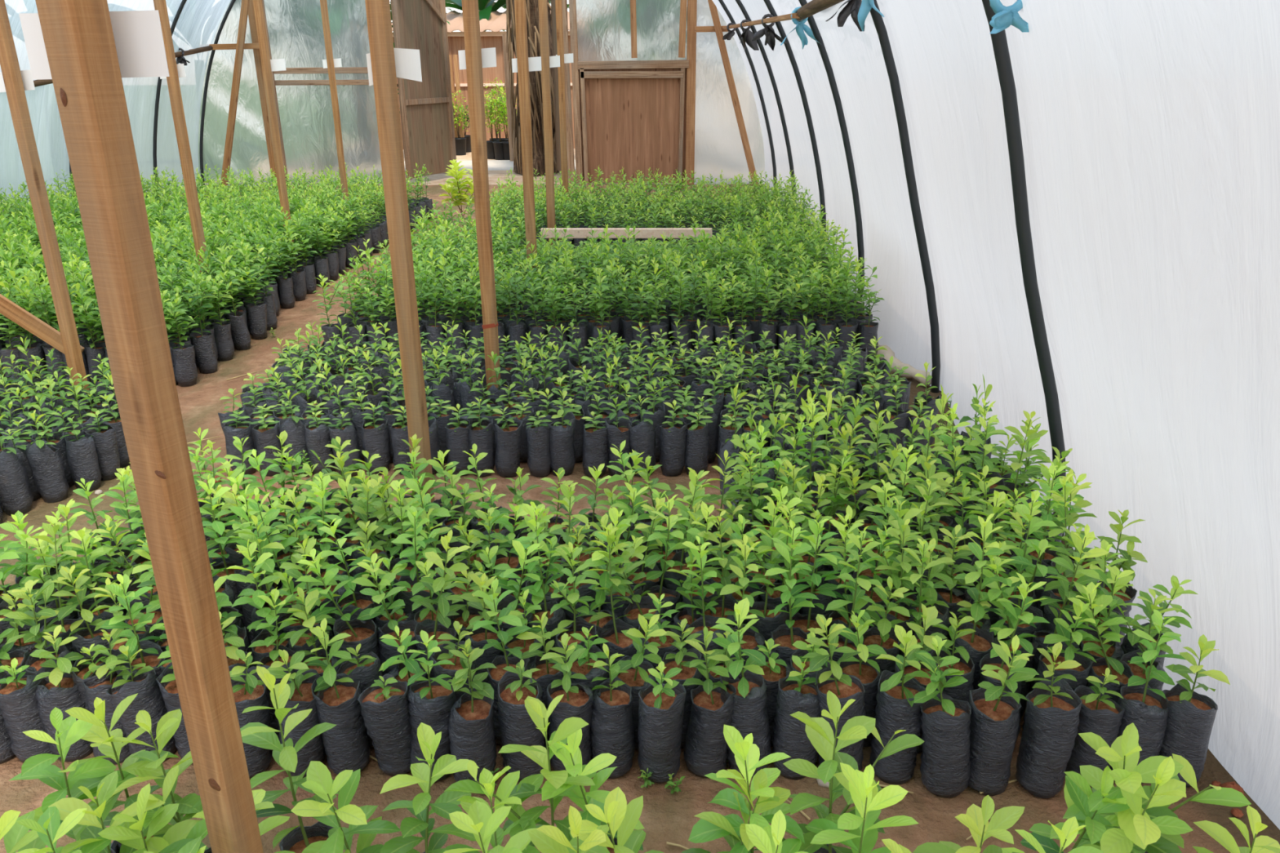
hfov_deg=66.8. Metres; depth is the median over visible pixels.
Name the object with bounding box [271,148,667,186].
ground
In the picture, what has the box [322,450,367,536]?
seedling
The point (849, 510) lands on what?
seedling
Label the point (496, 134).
potted shrub
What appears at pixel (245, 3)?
diagonal brace
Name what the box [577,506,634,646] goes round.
seedling
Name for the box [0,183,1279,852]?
floor
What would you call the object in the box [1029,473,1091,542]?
seedling
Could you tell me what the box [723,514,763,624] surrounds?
seedling
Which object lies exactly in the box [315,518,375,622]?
seedling
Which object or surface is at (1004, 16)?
tie
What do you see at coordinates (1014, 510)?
seedling
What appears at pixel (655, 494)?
seedling
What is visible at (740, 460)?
seedling
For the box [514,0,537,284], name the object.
wooden post
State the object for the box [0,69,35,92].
card
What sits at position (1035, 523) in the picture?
seedling
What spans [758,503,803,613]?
seedling
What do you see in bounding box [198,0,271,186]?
wall
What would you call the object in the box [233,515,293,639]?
seedling
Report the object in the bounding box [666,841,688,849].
straw
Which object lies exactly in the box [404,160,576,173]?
concrete slab
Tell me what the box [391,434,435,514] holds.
seedling
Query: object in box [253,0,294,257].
wooden post
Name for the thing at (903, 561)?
seedling
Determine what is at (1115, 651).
seedling
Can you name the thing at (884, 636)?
seedling
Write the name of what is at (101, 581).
seedling
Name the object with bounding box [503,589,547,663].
seedling
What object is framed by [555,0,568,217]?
wooden post
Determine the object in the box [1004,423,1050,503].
seedling
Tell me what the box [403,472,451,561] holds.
seedling
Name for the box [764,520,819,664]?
seedling
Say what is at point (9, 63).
wooden post
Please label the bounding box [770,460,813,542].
seedling
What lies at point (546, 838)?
seedling
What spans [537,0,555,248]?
wooden post
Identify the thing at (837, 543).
seedling
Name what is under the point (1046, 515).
seedling
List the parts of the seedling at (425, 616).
stem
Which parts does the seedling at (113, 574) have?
stem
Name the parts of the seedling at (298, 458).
stem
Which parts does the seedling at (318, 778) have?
stem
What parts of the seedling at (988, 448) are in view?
stem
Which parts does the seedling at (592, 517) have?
stem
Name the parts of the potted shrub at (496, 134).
stem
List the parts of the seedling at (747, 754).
stem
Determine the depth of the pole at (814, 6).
5.42 m
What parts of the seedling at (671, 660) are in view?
stem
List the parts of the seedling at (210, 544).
stem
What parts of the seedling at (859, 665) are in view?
stem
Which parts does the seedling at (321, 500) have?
stem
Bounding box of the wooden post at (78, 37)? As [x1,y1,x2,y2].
[35,0,263,852]
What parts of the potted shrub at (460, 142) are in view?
stem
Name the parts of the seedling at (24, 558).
stem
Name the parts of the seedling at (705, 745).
stem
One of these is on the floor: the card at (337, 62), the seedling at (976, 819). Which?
the seedling at (976, 819)
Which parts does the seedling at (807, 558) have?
stem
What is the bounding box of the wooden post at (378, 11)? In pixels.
[364,0,434,502]
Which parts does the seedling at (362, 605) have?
stem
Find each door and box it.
[390,0,456,179]
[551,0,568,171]
[568,0,697,185]
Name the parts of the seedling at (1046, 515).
stem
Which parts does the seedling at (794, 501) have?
stem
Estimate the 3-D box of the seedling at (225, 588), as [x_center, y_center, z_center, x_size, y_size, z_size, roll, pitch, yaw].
[-1.202,0.470,2.687,0.178,0.446,0.140,-9,22,-22]
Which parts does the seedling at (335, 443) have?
stem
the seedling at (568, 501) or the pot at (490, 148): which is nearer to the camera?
the seedling at (568, 501)
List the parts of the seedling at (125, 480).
stem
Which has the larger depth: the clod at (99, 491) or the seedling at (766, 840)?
the clod at (99, 491)
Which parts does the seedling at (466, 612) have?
stem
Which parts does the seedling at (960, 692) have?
stem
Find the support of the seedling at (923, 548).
on the floor
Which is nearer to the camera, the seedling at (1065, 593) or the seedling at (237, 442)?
the seedling at (1065, 593)
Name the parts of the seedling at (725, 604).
stem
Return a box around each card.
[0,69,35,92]
[18,9,169,79]
[160,63,186,79]
[270,57,285,71]
[322,57,342,68]
[366,48,422,85]
[457,47,496,69]
[511,56,541,72]
[549,55,559,67]
[555,53,573,62]
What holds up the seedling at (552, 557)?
on the floor
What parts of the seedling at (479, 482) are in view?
stem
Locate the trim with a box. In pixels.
[857,301,931,386]
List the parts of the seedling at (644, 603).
stem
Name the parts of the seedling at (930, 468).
stem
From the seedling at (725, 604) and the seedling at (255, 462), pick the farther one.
the seedling at (255, 462)
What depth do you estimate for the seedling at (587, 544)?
2.91 m
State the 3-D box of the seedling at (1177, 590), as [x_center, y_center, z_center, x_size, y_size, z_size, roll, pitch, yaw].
[1.284,0.553,2.440,0.119,0.426,0.150,-4,21,-10]
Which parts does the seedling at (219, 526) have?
stem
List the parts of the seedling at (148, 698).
stem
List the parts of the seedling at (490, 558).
stem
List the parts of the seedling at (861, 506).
stem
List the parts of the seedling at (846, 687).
stem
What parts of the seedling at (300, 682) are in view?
stem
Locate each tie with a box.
[176,48,190,65]
[722,22,735,39]
[739,19,759,53]
[751,13,786,51]
[780,6,819,48]
[826,0,864,31]
[857,0,884,31]
[989,0,1028,33]
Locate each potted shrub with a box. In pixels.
[451,89,469,155]
[457,105,471,152]
[484,77,506,140]
[484,81,508,159]
[484,87,503,159]
[493,78,508,141]
[493,86,516,159]
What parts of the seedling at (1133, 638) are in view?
stem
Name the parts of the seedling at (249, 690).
stem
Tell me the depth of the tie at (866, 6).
4.22 m
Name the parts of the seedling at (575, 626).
stem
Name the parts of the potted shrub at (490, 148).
stem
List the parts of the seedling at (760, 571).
stem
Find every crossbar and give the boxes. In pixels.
[208,43,259,49]
[694,25,728,31]
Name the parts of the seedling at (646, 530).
stem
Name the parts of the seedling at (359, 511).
stem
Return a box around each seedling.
[0,510,56,583]
[0,533,15,604]
[0,534,37,634]
[0,586,39,654]
[0,617,29,670]
[0,657,53,762]
[0,662,14,763]
[0,809,74,852]
[1,525,52,606]
[4,578,74,684]
[8,707,137,852]
[15,530,79,628]
[15,806,111,852]
[29,624,93,761]
[30,516,86,662]
[40,510,88,589]
[47,498,93,604]
[48,770,165,852]
[50,564,112,657]
[58,527,124,630]
[65,693,182,852]
[69,478,121,572]
[70,644,117,711]
[72,534,126,616]
[83,628,136,764]
[89,514,131,613]
[89,518,157,613]
[90,577,156,656]
[97,783,208,852]
[100,573,165,681]
[103,468,146,568]
[106,644,177,760]
[106,709,212,852]
[112,466,142,530]
[115,462,145,547]
[120,493,151,580]
[124,532,164,643]
[132,542,168,652]
[137,506,146,537]
[143,836,201,852]
[149,609,173,672]
[155,650,193,764]
[187,427,229,507]
[188,446,232,535]
[192,789,294,852]
[195,440,233,551]
[196,474,245,626]
[196,845,206,852]
[200,484,239,565]
[207,549,244,631]
[210,564,242,623]
[212,457,256,539]
[213,575,253,666]
[214,483,258,566]
[218,611,252,671]
[222,471,274,585]
[223,436,263,513]
[224,539,293,666]
[227,484,277,653]
[229,649,272,778]
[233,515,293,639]
[234,500,288,626]
[240,487,315,611]
[240,666,338,852]
[243,448,291,559]
[248,586,299,739]
[262,430,302,521]
[267,649,325,777]
[268,488,307,590]
[272,448,320,518]
[272,568,320,633]
[274,512,306,546]
[276,484,338,560]
[279,538,340,652]
[280,518,320,587]
[282,586,341,676]
[290,760,400,852]
[293,533,346,637]
[294,462,335,533]
[294,548,379,663]
[295,471,351,590]
[299,480,346,543]
[302,617,369,775]
[310,435,360,523]
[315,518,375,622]
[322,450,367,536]
[327,474,378,577]
[336,644,382,746]
[346,540,397,622]
[347,480,388,560]
[350,520,390,592]
[351,469,400,540]
[351,552,417,675]
[352,450,389,513]
[357,674,411,776]
[365,555,415,632]
[368,467,415,555]
[368,475,406,559]
[378,625,431,691]
[379,479,427,599]
[379,722,479,852]
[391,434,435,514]
[391,505,441,613]
[395,451,435,531]
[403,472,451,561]
[404,490,440,548]
[404,508,462,593]
[406,630,456,781]
[409,560,455,627]
[413,529,471,678]
[426,449,466,540]
[430,621,479,701]
[435,466,471,537]
[440,768,541,852]
[443,800,536,852]
[444,638,497,783]
[444,694,596,850]
[445,483,485,563]
[446,529,489,604]
[448,569,489,642]
[451,516,491,573]
[457,443,502,529]
[458,573,506,683]
[463,506,513,589]
[469,545,520,626]
[470,577,531,745]
[475,483,511,549]
[488,503,534,572]
[493,539,545,631]
[497,658,546,782]
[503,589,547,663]
[506,466,541,547]
[506,503,555,596]
[514,501,567,653]
[515,611,568,746]
[516,515,549,559]
[525,536,573,608]
[528,805,608,852]
[529,506,567,575]
[538,728,644,852]
[540,467,577,543]
[540,632,594,773]
[548,482,593,582]
[549,542,599,655]
[555,526,601,626]
[557,516,591,570]
[566,786,663,852]
[567,626,609,693]
[572,523,608,571]
[577,463,611,540]
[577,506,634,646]
[583,513,624,609]
[585,643,635,778]
[587,523,637,666]
[595,484,626,562]
[597,526,663,630]
[602,534,647,621]
[606,440,651,558]
[607,482,649,564]
[610,449,653,525]
[615,613,666,749]
[626,497,673,590]
[628,455,675,531]
[637,661,686,783]
[638,593,683,683]
[641,488,679,586]
[642,493,689,625]
[659,618,702,748]
[663,470,711,611]
[666,467,710,542]
[666,551,716,648]
[672,499,713,567]
[678,536,727,681]
[681,768,791,852]
[682,487,711,524]
[682,501,724,618]
[682,626,736,777]
[688,724,804,852]
[697,510,746,627]
[702,449,745,567]
[703,631,746,683]
[704,521,759,589]
[710,597,771,777]
[716,500,752,570]
[720,470,755,532]
[720,534,775,665]
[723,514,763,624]
[727,450,768,552]
[729,431,767,518]
[737,497,792,651]
[740,425,791,539]
[742,492,787,591]
[745,809,808,852]
[755,638,792,746]
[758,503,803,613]
[759,484,815,591]
[760,479,815,567]
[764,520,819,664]
[765,415,810,512]
[768,458,808,530]
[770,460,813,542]
[771,655,822,779]
[782,690,924,852]
[786,519,839,648]
[790,631,831,678]
[792,395,833,519]
[794,508,838,636]
[795,471,835,584]
[801,613,865,771]
[804,762,918,852]
[815,449,863,571]
[815,462,853,528]
[816,513,871,636]
[820,505,872,613]
[820,525,882,662]
[826,422,870,526]
[827,426,867,508]
[827,536,860,575]
[831,465,875,553]
[838,609,886,746]
[847,524,900,628]
[853,495,902,583]
[854,400,897,521]
[856,442,911,538]
[862,576,910,672]
[863,479,905,586]
[866,517,926,655]
[869,624,930,784]
[876,496,924,607]
[877,444,924,573]
[881,838,911,852]
[884,466,922,542]
[894,603,948,752]
[895,537,947,661]
[903,502,939,562]
[904,408,947,520]
[904,454,971,556]
[904,478,951,595]
[904,537,955,650]
[912,795,1024,852]
[913,635,971,797]
[915,476,960,536]
[921,524,975,651]
[930,535,972,592]
[930,611,975,702]
[936,403,971,498]
[937,444,973,533]
[942,479,985,573]
[950,513,1008,689]
[954,414,1009,519]
[956,595,991,629]
[961,465,1016,572]
[961,473,999,533]
[963,541,1015,638]
[964,494,1015,546]
[968,398,1008,506]
[968,489,1015,580]
[968,635,1039,795]
[973,549,1039,718]
[977,573,1049,744]
[992,488,1034,569]
[994,410,1075,537]
[995,490,1058,643]
[999,502,1045,607]
[1001,816,1103,852]
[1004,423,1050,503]
[1004,429,1043,512]
[1015,461,1075,609]
[1015,641,1082,798]
[1020,765,1137,852]
[1022,465,1065,565]
[1022,601,1096,728]
[1024,455,1069,545]
[1028,524,1108,693]
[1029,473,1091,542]
[1039,473,1086,617]
[1042,524,1101,633]
[1048,468,1097,604]
[1062,723,1251,852]
[1065,667,1124,775]
[1067,582,1133,702]
[1068,530,1100,604]
[1071,565,1141,661]
[1075,539,1130,631]
[1075,755,1193,852]
[1088,509,1147,646]
[1110,608,1186,784]
[1112,588,1179,691]
[1120,575,1197,667]
[1159,634,1230,787]
[1192,805,1279,852]
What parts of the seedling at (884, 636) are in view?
stem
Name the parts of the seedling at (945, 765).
stem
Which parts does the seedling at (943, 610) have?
stem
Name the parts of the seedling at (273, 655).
stem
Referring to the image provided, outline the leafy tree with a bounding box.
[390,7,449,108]
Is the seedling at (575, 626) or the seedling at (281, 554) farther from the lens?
the seedling at (281, 554)
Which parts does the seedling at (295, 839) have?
stem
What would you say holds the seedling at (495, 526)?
on the floor
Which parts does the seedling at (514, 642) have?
stem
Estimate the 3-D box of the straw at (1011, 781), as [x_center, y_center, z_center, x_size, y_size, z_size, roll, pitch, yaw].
[0.854,0.838,2.275,0.147,0.005,0.009,-9,22,-21]
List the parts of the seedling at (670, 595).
stem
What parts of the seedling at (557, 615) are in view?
stem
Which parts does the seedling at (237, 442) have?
stem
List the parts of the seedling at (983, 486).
stem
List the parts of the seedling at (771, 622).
stem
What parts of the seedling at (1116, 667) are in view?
stem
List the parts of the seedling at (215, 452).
stem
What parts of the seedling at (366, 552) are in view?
stem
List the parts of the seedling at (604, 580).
stem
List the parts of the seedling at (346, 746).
stem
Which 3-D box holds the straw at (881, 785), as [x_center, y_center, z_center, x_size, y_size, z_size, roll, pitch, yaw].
[0.583,0.843,2.268,0.106,0.005,0.009,6,22,17]
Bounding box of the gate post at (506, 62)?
[502,33,514,160]
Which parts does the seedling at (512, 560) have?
stem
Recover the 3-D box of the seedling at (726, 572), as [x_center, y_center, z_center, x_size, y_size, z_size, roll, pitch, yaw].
[0.245,0.442,2.794,0.132,0.396,0.143,-18,27,-39]
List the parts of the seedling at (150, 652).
stem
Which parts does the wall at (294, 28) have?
rail, rail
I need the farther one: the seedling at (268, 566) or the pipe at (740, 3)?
the pipe at (740, 3)
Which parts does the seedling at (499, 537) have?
stem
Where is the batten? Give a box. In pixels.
[721,13,799,29]
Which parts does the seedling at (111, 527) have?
stem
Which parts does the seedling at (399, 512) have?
stem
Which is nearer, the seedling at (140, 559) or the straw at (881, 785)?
the straw at (881, 785)
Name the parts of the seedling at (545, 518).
stem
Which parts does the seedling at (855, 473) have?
stem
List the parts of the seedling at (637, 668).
stem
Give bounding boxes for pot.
[454,137,466,155]
[459,134,471,152]
[486,140,499,159]
[489,137,504,140]
[492,141,508,159]
[502,141,510,159]
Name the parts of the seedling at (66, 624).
stem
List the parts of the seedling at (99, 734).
stem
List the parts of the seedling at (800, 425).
stem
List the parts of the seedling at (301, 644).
stem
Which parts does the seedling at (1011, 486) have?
stem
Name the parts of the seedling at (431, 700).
stem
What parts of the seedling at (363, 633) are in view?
stem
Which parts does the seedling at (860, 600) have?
stem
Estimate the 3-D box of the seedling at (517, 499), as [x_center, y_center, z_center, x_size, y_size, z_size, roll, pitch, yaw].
[-0.380,0.322,3.134,0.137,0.391,0.124,11,23,27]
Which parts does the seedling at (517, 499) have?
stem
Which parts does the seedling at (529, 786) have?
stem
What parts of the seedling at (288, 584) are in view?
stem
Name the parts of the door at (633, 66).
rail, plywood panel, rail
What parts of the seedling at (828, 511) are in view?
stem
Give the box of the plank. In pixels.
[0,293,84,354]
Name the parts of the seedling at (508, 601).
stem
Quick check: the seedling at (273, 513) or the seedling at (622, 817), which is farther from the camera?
the seedling at (273, 513)
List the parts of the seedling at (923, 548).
stem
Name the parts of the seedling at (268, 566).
stem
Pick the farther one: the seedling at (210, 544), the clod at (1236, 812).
the seedling at (210, 544)
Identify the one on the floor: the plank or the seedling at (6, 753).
the seedling at (6, 753)
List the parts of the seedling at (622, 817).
stem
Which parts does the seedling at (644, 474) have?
stem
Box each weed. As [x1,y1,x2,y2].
[299,449,311,477]
[486,768,498,791]
[637,768,654,787]
[664,773,684,794]
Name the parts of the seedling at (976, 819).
stem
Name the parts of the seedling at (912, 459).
stem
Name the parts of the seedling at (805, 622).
stem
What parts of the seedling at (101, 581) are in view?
stem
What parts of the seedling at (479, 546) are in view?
stem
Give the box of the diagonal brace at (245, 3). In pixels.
[220,0,249,186]
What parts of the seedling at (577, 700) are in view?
stem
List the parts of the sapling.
stem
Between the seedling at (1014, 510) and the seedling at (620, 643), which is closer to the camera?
the seedling at (620, 643)
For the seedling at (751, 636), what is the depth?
2.42 m
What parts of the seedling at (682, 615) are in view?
stem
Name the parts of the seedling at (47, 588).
stem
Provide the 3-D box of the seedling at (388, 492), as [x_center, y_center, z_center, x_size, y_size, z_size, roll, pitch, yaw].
[-0.756,0.331,2.996,0.138,0.477,0.170,-13,24,-29]
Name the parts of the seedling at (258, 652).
stem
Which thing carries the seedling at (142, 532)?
on the floor
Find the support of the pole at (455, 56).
on the ground
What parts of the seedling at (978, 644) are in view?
stem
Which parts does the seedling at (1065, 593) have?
stem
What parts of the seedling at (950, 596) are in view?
stem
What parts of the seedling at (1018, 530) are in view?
stem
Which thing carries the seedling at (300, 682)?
on the floor
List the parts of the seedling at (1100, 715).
stem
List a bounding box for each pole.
[33,45,213,87]
[448,54,457,137]
[453,54,464,137]
[796,0,844,21]
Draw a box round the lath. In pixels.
[541,227,712,238]
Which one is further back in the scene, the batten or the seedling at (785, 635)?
the batten
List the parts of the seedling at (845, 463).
stem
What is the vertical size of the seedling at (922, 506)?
0.377 m
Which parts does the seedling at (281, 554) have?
stem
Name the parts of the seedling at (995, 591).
stem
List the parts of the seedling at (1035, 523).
stem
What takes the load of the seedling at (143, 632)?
on the floor
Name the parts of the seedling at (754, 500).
stem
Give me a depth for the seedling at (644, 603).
2.58 m
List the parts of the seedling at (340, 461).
stem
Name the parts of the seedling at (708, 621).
stem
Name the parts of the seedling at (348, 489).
stem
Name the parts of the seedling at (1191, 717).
stem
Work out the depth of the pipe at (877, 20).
4.61 m
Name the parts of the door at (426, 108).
rail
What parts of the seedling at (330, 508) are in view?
stem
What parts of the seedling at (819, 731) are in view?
stem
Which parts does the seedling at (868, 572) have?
stem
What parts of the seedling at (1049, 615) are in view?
stem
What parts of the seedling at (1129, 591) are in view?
stem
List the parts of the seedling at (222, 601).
stem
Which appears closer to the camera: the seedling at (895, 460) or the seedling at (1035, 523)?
the seedling at (1035, 523)
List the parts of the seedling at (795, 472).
stem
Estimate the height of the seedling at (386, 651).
0.471 m
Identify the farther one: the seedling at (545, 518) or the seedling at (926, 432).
the seedling at (926, 432)
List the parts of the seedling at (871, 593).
stem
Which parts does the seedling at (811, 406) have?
stem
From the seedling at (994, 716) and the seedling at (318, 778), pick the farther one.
the seedling at (994, 716)
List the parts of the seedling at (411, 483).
stem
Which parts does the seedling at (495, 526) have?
stem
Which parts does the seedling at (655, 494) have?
stem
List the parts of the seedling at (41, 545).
stem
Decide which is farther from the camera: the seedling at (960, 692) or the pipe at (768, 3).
the pipe at (768, 3)
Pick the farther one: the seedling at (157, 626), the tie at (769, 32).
the tie at (769, 32)
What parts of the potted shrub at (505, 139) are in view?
stem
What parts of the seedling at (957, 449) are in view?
stem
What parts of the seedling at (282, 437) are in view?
stem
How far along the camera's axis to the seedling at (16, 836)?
1.60 m
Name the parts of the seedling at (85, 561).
stem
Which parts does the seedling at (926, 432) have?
stem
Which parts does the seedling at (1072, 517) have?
stem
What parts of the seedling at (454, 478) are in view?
stem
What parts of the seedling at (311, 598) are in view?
stem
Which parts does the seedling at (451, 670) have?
stem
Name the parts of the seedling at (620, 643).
stem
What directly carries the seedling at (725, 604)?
on the floor
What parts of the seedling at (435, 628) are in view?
stem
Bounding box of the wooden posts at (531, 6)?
[506,0,559,175]
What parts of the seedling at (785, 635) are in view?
stem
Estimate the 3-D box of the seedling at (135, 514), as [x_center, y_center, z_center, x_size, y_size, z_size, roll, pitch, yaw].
[-1.553,0.326,3.034,0.135,0.470,0.135,9,22,22]
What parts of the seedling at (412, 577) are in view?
stem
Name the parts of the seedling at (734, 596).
stem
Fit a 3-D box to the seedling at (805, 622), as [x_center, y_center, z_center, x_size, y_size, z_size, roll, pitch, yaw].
[0.444,0.474,2.561,0.136,0.502,0.135,-9,22,-21]
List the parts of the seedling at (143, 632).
stem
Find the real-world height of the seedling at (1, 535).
0.489 m
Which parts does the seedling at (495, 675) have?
stem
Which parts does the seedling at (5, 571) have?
stem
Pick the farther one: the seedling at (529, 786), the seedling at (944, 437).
the seedling at (944, 437)
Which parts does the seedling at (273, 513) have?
stem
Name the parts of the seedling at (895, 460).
stem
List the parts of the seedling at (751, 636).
stem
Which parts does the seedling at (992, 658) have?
stem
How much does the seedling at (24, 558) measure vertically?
0.416 m
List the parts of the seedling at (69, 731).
stem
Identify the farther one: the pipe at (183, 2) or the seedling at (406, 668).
the pipe at (183, 2)
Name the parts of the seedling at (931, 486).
stem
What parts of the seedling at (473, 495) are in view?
stem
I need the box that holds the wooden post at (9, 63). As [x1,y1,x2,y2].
[0,0,89,390]
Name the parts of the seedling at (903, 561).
stem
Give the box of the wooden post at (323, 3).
[320,0,349,218]
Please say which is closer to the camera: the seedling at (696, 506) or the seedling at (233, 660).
the seedling at (233, 660)
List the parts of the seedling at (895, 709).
stem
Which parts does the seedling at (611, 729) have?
stem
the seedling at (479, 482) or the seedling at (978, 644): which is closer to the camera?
the seedling at (978, 644)
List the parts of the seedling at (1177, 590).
stem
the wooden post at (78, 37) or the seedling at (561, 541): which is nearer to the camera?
the wooden post at (78, 37)
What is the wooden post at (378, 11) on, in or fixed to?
on the floor
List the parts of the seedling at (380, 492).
stem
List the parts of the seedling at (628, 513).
stem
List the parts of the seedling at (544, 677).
stem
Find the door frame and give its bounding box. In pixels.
[561,0,575,185]
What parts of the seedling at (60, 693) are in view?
stem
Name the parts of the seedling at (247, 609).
stem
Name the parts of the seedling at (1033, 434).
stem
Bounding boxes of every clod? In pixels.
[94,489,102,494]
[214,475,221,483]
[816,778,829,788]
[1211,781,1221,786]
[1219,781,1245,795]
[1231,808,1244,817]
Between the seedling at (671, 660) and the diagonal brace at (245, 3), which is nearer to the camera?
the seedling at (671, 660)
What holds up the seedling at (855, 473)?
on the floor
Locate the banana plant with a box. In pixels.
[444,0,551,20]
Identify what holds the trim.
attached to the wall at (1150, 129)
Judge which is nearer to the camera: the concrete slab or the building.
the concrete slab
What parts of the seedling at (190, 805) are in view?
stem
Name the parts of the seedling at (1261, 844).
stem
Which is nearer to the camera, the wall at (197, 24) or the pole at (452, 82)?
the wall at (197, 24)
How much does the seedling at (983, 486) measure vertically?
0.486 m
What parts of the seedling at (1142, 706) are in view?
stem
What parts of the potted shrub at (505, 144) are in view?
stem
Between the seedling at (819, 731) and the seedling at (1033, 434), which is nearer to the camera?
the seedling at (819, 731)
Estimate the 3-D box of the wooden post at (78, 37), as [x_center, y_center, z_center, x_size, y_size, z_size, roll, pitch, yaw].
[-0.650,-0.505,1.104,0.070,3.414,0.053,9,23,24]
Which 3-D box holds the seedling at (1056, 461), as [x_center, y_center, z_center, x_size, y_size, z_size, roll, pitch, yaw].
[1.238,0.317,2.989,0.137,0.482,0.145,9,23,24]
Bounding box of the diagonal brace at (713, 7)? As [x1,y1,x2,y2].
[707,0,758,185]
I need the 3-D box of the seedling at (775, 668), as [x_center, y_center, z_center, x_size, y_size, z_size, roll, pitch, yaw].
[0.322,0.650,2.402,0.121,0.281,0.110,-3,22,-7]
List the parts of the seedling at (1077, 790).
stem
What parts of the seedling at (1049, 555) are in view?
stem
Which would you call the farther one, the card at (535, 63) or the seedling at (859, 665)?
the card at (535, 63)
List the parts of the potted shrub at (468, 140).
stem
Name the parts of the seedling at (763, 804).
stem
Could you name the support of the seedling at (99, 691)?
on the floor
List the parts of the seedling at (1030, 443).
stem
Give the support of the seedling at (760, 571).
on the floor
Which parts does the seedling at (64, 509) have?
stem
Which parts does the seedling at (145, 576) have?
stem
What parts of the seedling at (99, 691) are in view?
stem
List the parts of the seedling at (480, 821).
stem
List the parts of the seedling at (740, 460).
stem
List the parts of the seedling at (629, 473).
stem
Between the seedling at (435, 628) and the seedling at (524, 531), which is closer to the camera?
the seedling at (435, 628)
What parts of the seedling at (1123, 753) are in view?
stem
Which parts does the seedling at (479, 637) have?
stem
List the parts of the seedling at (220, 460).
stem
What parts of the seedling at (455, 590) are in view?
stem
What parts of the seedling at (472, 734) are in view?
stem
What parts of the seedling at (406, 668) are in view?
stem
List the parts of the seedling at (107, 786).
stem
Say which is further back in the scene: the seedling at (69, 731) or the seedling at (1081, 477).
the seedling at (1081, 477)
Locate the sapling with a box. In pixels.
[438,158,474,227]
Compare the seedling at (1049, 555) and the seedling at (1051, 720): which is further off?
the seedling at (1049, 555)
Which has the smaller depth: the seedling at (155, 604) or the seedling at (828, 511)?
the seedling at (155, 604)
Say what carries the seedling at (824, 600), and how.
on the floor
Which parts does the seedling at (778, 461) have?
stem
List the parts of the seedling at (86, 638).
stem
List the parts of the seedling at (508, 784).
stem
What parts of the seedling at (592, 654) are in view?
stem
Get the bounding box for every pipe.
[69,0,795,201]
[152,0,776,194]
[199,0,235,185]
[764,0,826,248]
[798,0,864,299]
[870,0,940,393]
[982,0,1066,539]
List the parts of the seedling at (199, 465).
stem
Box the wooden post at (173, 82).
[153,0,213,294]
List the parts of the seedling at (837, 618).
stem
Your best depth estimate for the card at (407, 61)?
2.93 m
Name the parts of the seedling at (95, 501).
stem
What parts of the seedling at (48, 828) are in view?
stem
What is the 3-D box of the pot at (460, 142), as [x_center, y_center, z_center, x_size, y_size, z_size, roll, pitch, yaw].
[-3.288,-5.106,17.705,0.273,0.300,0.269,0,21,1]
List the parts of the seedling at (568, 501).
stem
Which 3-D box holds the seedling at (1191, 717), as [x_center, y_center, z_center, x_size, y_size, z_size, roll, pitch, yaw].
[1.256,0.650,2.236,0.125,0.387,0.116,-4,21,-8]
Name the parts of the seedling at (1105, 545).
stem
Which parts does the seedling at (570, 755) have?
stem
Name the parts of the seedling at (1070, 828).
stem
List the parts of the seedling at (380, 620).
stem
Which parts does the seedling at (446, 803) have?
stem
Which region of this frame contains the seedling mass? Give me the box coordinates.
[0,162,1022,524]
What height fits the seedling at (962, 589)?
0.336 m
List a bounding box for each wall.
[0,0,231,211]
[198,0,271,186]
[248,0,382,186]
[693,0,764,184]
[712,0,1279,830]
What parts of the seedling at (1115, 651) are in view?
stem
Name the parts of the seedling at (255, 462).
stem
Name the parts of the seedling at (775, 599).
stem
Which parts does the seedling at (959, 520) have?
stem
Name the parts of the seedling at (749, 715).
stem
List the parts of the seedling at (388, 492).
stem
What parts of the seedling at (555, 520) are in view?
stem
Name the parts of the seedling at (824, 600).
stem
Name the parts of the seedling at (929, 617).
stem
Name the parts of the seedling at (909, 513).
stem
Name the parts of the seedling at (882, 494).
stem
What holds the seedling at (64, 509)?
on the floor
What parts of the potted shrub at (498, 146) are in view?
stem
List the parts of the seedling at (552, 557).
stem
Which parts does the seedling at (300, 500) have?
stem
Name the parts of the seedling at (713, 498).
stem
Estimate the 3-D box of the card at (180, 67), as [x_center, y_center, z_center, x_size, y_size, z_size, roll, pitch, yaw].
[-2.756,-2.093,5.722,0.154,0.085,0.004,0,21,1]
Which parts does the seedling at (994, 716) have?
stem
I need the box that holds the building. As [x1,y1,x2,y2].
[391,9,574,149]
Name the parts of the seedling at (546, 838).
stem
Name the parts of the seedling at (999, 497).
stem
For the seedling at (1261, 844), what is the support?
on the floor
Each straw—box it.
[186,435,220,444]
[226,371,257,380]
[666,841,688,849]
[786,799,810,821]
[878,784,913,794]
[979,779,1017,794]
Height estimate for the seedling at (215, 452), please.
0.525 m
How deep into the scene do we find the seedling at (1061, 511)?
2.63 m
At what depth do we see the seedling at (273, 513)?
2.62 m
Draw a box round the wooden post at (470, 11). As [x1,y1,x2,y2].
[461,0,501,390]

